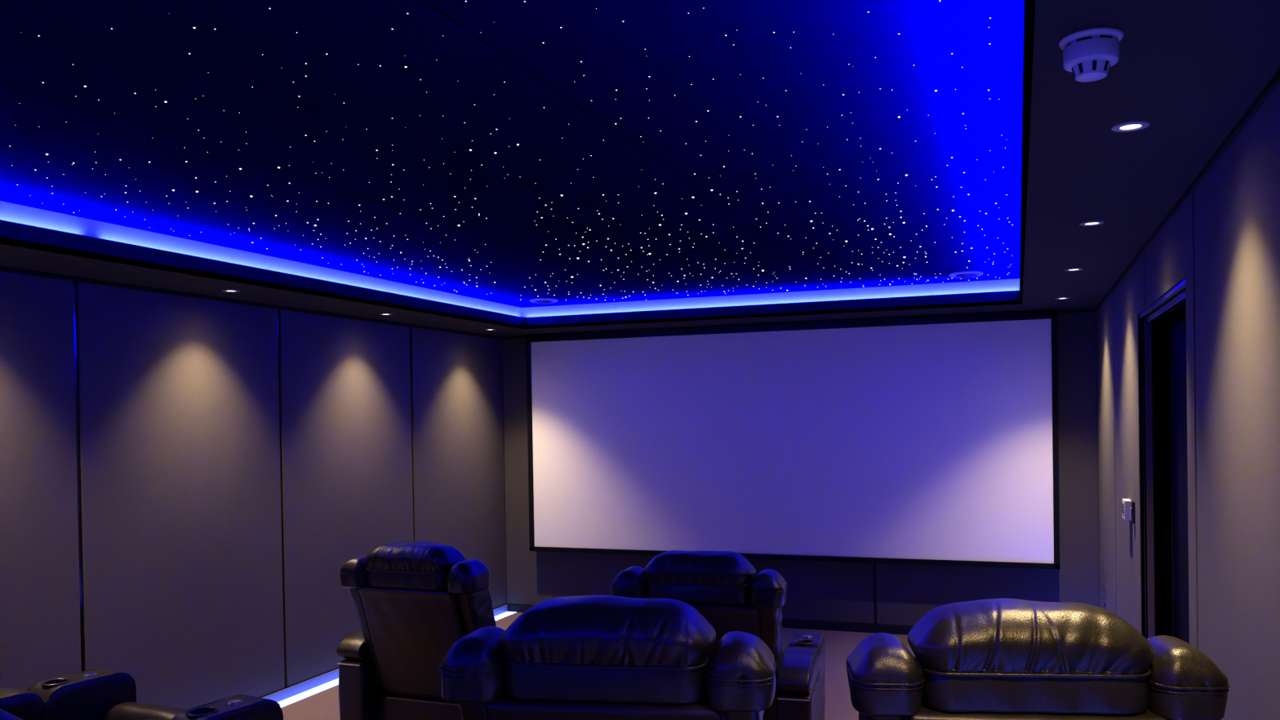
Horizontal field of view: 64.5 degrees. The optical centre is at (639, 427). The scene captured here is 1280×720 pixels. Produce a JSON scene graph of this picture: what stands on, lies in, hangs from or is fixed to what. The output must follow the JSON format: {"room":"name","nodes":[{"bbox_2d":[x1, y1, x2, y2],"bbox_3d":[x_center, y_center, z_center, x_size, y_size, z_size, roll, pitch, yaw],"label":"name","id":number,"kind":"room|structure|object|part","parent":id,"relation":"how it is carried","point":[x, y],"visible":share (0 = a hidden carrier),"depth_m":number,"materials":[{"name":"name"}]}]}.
{"room":"home theater","nodes":[
{"label":"home theater","id":0,"kind":"room"},
{"bbox_2d":[0,271,506,709],"bbox_3d":[-2.957,0.482,4.304,0.142,2.420,9.789,-1,1,20],"label":"wall","id":1,"kind":"structure","parent":0,"point":[188,485],"depth_m":5.65,"materials":[{"name":"black"}]},
{"bbox_3d":[-2.933,0.470,4.196,0.022,2.312,1.392,-1,1,20],"label":"fabric panel","id":2,"kind":"part","parent":1,"relation":"part of","materials":[{"name":"grey fabric"}]},
{"bbox_3d":[-2.437,0.447,5.528,0.022,2.312,1.392,-1,1,20],"label":"fabric panel","id":3,"kind":"part","parent":1,"relation":"part of","materials":[{"name":"grey fabric"}]},
{"bbox_3d":[-1.939,0.424,6.866,0.022,2.312,1.404,-1,1,20],"label":"fabric panel","id":4,"kind":"part","parent":1,"relation":"part of","materials":[{"name":"grey fabric"}]},
{"bbox_2d":[262,604,507,702],"bbox_3d":[-1.959,1.616,6.728,0.010,0.064,4.589,-1,1,20],"label":"baseboard","id":5,"kind":"structure","parent":1,"relation":"attached to","point":[282,695],"depth_m":6.38,"materials":[{"name":"blue"}]},
{"bbox_3d":[-1.439,0.400,8.211,0.022,2.312,1.406,-1,1,20],"label":"fabric panel","id":6,"kind":"part","parent":1,"relation":"part of","materials":[{"name":"grey fabric"}]},
{"bbox_2d":[0,67,1279,339],"bbox_3d":[-0.691,-0.724,3.440,4.734,0.023,9.789,-1,1,20],"label":"trim","id":7,"kind":"structure","parent":1,"relation":"attached to","point":[1273,82],"depth_m":4.91,"materials":[{"name":"black"}]},
{"bbox_2d":[280,612,915,719],"bbox_3d":[-0.653,1.626,3.467,4.934,0.275,9.989,-1,1,20],"label":"floor","id":8,"kind":"structure","parent":0,"point":[324,704],"depth_m":6.31,"materials":[{"name":"carpet"}]},
{"bbox_2d":[0,667,283,719],"bbox_3d":[-1.887,1.022,3.071,0.952,0.952,1.217,-1,1,30],"label":"recliner","id":9,"kind":"object","parent":8,"relation":"on","point":[96,694],"visible":1,"depth_m":3.51,"materials":[{"name":"black leather"}]},
{"bbox_2d":[0,708,22,719],"bbox_3d":[-1.982,0.860,2.909,0.490,0.500,0.320,-1,33,30],"label":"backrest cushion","id":10,"kind":"object","parent":9,"relation":"on","point":[4,715],"depth_m":2.83,"materials":[{"name":"black leather"}]},
{"bbox_2d":[277,611,515,707],"bbox_3d":[-1.911,1.646,6.705,0.094,0.006,4.559,-1,1,20],"label":"light strip","id":11,"kind":"object","parent":8,"relation":"on","point":[332,683],"visible":0.28,"depth_m":6.35,"materials":[{"name":"white plastic"}]},
{"bbox_2d":[336,541,496,719],"bbox_3d":[-0.945,1.087,5.170,0.952,1.095,0.915,-1,1,21],"label":"recliner","id":12,"kind":"object","parent":8,"relation":"on","point":[413,601],"visible":0.69,"depth_m":4.84,"materials":[{"name":"black leather"}]},
{"bbox_2d":[340,554,368,588],"bbox_3d":[-1.355,0.699,4.951,0.151,0.149,0.221,-1,1,21],"label":"cushion","id":13,"kind":"object","parent":12,"relation":"on","point":[354,572],"depth_m":4.86,"materials":[{"name":"black leather"}]},
{"bbox_3d":[-1.291,1.394,5.368,0.154,0.486,0.770,-1,1,21],"label":"armrest","id":14,"kind":"part","parent":12,"relation":"part of","materials":[{"name":"black leather"}]},
{"bbox_3d":[-1.056,1.037,4.891,0.524,0.563,0.298,-1,1,21],"label":"panel","id":15,"kind":"part","parent":12,"relation":"part of","materials":[{"name":"black leather"}]},
{"bbox_2d":[446,559,488,594],"bbox_3d":[-0.802,0.694,4.733,0.152,0.147,0.218,-1,1,21],"label":"cushion","id":16,"kind":"object","parent":12,"relation":"on","point":[471,576],"depth_m":4.66,"materials":[{"name":"black leather"}]},
{"bbox_2d":[438,595,776,719],"bbox_3d":[-0.008,0.926,2.623,0.952,1.094,0.915,-1,1,9],"label":"recliner","id":17,"kind":"object","parent":8,"relation":"on","point":[588,657],"visible":1,"depth_m":2.19,"materials":[{"name":"black leather"}]},
{"bbox_2d":[440,626,506,703],"bbox_3d":[-0.365,0.539,2.324,0.152,0.147,0.219,-1,1,9],"label":"cushion","id":18,"kind":"object","parent":17,"relation":"on","point":[473,670],"depth_m":2.23,"materials":[{"name":"black leather"}]},
{"bbox_3d":[-0.058,0.875,2.326,0.524,0.563,0.298,-1,1,9],"label":"panel","id":19,"kind":"part","parent":17,"relation":"part of","materials":[{"name":"black leather"}]},
{"bbox_2d":[706,631,775,712],"bbox_3d":[0.222,0.529,2.229,0.152,0.150,0.218,-1,1,9],"label":"cushion","id":20,"kind":"object","parent":17,"relation":"on","point":[740,668],"depth_m":2.13,"materials":[{"name":"black leather"}]},
{"bbox_2d":[610,550,825,719],"bbox_3d":[0.344,1.073,4.687,0.952,1.090,0.916,-1,1,14],"label":"recliner","id":21,"kind":"object","parent":8,"relation":"on","point":[723,587],"visible":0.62,"depth_m":4.27,"materials":[{"name":"black leather"}]},
{"bbox_2d":[611,565,645,598],"bbox_3d":[-0.037,0.685,4.420,0.152,0.148,0.220,-1,1,14],"label":"cushion","id":22,"kind":"object","parent":21,"relation":"on","point":[630,582],"depth_m":4.33,"materials":[{"name":"black leather"}]},
{"bbox_3d":[0.268,1.021,4.397,0.524,0.563,0.298,-1,1,14],"label":"panel","id":23,"kind":"part","parent":21,"relation":"part of","materials":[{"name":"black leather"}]},
{"bbox_2d":[749,568,786,608],"bbox_3d":[0.539,0.677,4.274,0.152,0.148,0.219,-1,1,14],"label":"cushion","id":24,"kind":"object","parent":21,"relation":"on","point":[767,589],"depth_m":4.18,"materials":[{"name":"black leather"}]},
{"bbox_3d":[0.747,1.369,4.643,0.154,0.486,0.770,-1,1,14],"label":"armrest","id":25,"kind":"part","parent":21,"relation":"part of","materials":[{"name":"black leather"}]},
{"bbox_2d":[846,598,1230,719],"bbox_3d":[0.915,0.911,2.489,0.850,1.095,0.915,-1,1,6],"label":"recliner","id":26,"kind":"object","parent":8,"relation":"on","point":[994,659],"visible":1,"depth_m":2.06,"materials":[{"name":"black leather"}]},
{"bbox_2d":[846,632,923,716],"bbox_3d":[0.525,0.525,2.180,0.151,0.149,0.219,-1,1,6],"label":"cushion","id":27,"kind":"object","parent":26,"relation":"on","point":[885,679],"depth_m":2.09,"materials":[{"name":"black leather"}]},
{"bbox_3d":[0.830,0.862,2.197,0.524,0.563,0.297,-1,1,6],"label":"panel","id":28,"kind":"part","parent":26,"relation":"part of","materials":[{"name":"black leather"}]},
{"bbox_2d":[1146,635,1228,719],"bbox_3d":[1.115,0.517,2.113,0.152,0.147,0.218,-1,1,6],"label":"cushion","id":29,"kind":"object","parent":26,"relation":"on","point":[1184,683],"depth_m":2.02,"materials":[{"name":"black leather"}]},
{"bbox_2d":[0,0,1279,337],"bbox_3d":[-0.690,-0.844,3.448,5.014,0.215,10.049,-1,1,20],"label":"ceiling","id":30,"kind":"structure","parent":0,"point":[457,165],"depth_m":3.24,"materials":[{"name":"paint"}]},
{"bbox_2d":[222,289,239,292],"bbox_3d":[-2.197,-0.734,5.451,0.088,0.008,0.088,-1,1,20],"label":"recessed light","id":31,"kind":"object","parent":30,"relation":"in","point":[225,291],"visible":1,"depth_m":5.45,"materials":[{"name":"grey plastic"}]},
{"bbox_2d":[379,313,392,315],"bbox_3d":[-1.698,-0.758,6.785,0.088,0.008,0.088,-1,1,20],"label":"recessed light","id":32,"kind":"object","parent":30,"relation":"in","point":[380,313],"visible":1,"depth_m":6.78,"materials":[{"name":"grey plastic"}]},
{"bbox_2d":[529,297,557,304],"bbox_3d":[-0.720,-0.942,7.594,0.210,0.030,0.210,-1,1,20],"label":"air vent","id":33,"kind":"object","parent":30,"relation":"attached to","point":[537,300],"visible":1,"depth_m":7.54,"materials":[{"name":"white plastic"}]},
{"bbox_2d":[949,271,983,278],"bbox_3d":[2.094,-0.976,6.514,0.210,0.030,0.210,-1,1,20],"label":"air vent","id":34,"kind":"object","parent":30,"relation":"attached to","point":[962,274],"visible":1,"depth_m":6.46,"materials":[{"name":"white plastic"}]},
{"bbox_2d":[1055,297,1069,299],"bbox_3d":[2.702,-0.827,6.489,0.088,0.008,0.088,-1,1,20],"label":"recessed light","id":35,"kind":"object","parent":30,"relation":"in","point":[1060,298],"visible":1,"depth_m":6.48,"materials":[{"name":"grey plastic"}]},
{"bbox_2d":[1064,267,1083,271],"bbox_3d":[2.206,-0.803,5.158,0.088,0.008,0.088,-1,1,20],"label":"recessed light","id":36,"kind":"object","parent":30,"relation":"in","point":[1076,268],"visible":1,"depth_m":5.15,"materials":[{"name":"grey plastic"}]},
{"bbox_2d":[1058,26,1124,82],"bbox_3d":[0.863,-0.706,1.942,0.114,0.077,0.114,-1,1,20],"label":"smoke detector","id":37,"kind":"object","parent":30,"relation":"attached to","point":[1089,54],"visible":1,"depth_m":1.91,"materials":[{"name":"grey plastic"}]},
{"bbox_3d":[0.862,-0.739,1.941,0.114,0.011,0.114,-1,1,20],"label":"mounting plate","id":38,"kind":"part","parent":37,"relation":"part of","materials":[{"name":"grey plastic"}]},
{"bbox_2d":[1079,221,1104,226],"bbox_3d":[1.727,-0.781,3.878,0.088,0.008,0.088,-1,1,20],"label":"recessed light","id":39,"kind":"object","parent":30,"relation":"in","point":[1088,223],"visible":1,"depth_m":3.87,"materials":[{"name":"grey plastic"}]},
{"bbox_2d":[1111,120,1150,132],"bbox_3d":[1.234,-0.758,2.552,0.088,0.008,0.088,-1,1,20],"label":"recessed light","id":40,"kind":"object","parent":30,"relation":"in","point":[1138,125],"visible":1,"depth_m":2.55,"materials":[{"name":"grey plastic"}]},
{"bbox_2d":[502,310,1098,626],"bbox_3d":[1.060,0.372,8.107,5.014,2.420,0.142,-1,1,20],"label":"wall","id":41,"kind":"structure","parent":0,"point":[838,592],"depth_m":7.72,"materials":[{"name":"black paint"}]},
{"bbox_3d":[-0.409,0.378,8.589,1.644,2.314,0.022,-1,1,20],"label":"fabric panel","id":42,"kind":"part","parent":41,"relation":"part of","materials":[{"name":"grey fabric"}]},
{"bbox_2d":[507,604,912,635],"bbox_3d":[1.052,1.552,8.048,4.714,0.064,0.012,-1,1,20],"label":"baseboard","id":43,"kind":"structure","parent":41,"relation":"attached to","point":[834,626],"depth_m":7.87,"materials":[{"name":"black"}]},
{"bbox_2d":[525,309,1060,568],"bbox_3d":[1.020,0.110,7.961,4.183,1.842,0.104,-1,1,20],"label":"projection screen","id":44,"kind":"object","parent":41,"relation":"attached to","point":[931,439],"visible":1,"depth_m":7.82,"materials":[{"name":"white fabric"}]},
{"bbox_3d":[1.079,0.360,8.035,1.480,2.314,0.022,-1,1,20],"label":"fabric panel","id":45,"kind":"part","parent":41,"relation":"part of","materials":[{"name":"grey fabric"}]},
{"bbox_3d":[2.528,0.342,7.496,1.556,2.314,0.022,-1,1,20],"label":"fabric panel","id":46,"kind":"part","parent":41,"relation":"part of","materials":[{"name":"grey fabric"}]},
{"bbox_2d":[1095,82,1279,719],"bbox_3d":[1.613,0.426,2.603,0.142,2.420,9.789,-1,1,20],"label":"wall","id":47,"kind":"structure","parent":0,"point":[1224,238],"depth_m":2.81,"materials":[{"name":"black fabric"}]},
{"bbox_2d":[1102,583,1106,603],"bbox_3d":[3.077,1.102,6.728,0.008,0.103,0.146,-1,1,20],"label":"wall socket","id":48,"kind":"object","parent":47,"relation":"attached to","point":[1104,586],"visible":1,"depth_m":6.70,"materials":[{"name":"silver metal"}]},
{"bbox_3d":[3.024,0.346,6.567,0.022,2.312,1.373,-1,1,20],"label":"fabric panel","id":49,"kind":"part","parent":47,"relation":"part of","materials":[{"name":"grey fabric"}]},
{"bbox_2d":[1121,497,1132,519],"bbox_3d":[2.446,0.411,5.099,0.038,0.105,0.160,-1,1,20],"label":"controller","id":50,"kind":"object","parent":47,"relation":"attached to","point":[1126,504],"visible":0.93,"depth_m":5.04,"materials":[{"name":"white plastic"}]},
{"bbox_3d":[2.507,0.370,5.179,0.022,2.312,1.537,-1,1,20],"label":"fabric panel","id":51,"kind":"part","parent":47,"relation":"part of","materials":[{"name":"grey fabric"}]},
{"bbox_2d":[1129,501,1135,524],"bbox_3d":[2.397,0.414,4.941,0.019,0.105,0.052,-1,1,20],"label":"light switch","id":52,"kind":"object","parent":47,"relation":"attached to","point":[1132,503],"visible":1,"depth_m":4.92,"materials":[{"name":"black"}]},
{"bbox_2d":[1138,277,1189,644],"bbox_3d":[2.162,0.533,4.025,0.173,2.155,1.495,-1,1,20],"label":"door","id":53,"kind":"structure","parent":47,"relation":"in","point":[1175,297],"depth_m":4.68,"materials":[{"name":"black wood"}]},
{"bbox_3d":[2.006,0.394,3.832,0.022,2.312,1.286,-1,1,20],"label":"fabric panel","id":54,"kind":"part","parent":47,"relation":"part of","materials":[{"name":"grey fabric"}]},
{"bbox_3d":[1.535,0.416,2.567,0.022,2.312,1.362,-1,1,20],"label":"fabric panel","id":55,"kind":"part","parent":47,"relation":"part of","materials":[{"name":"grey fabric"}]}
]}

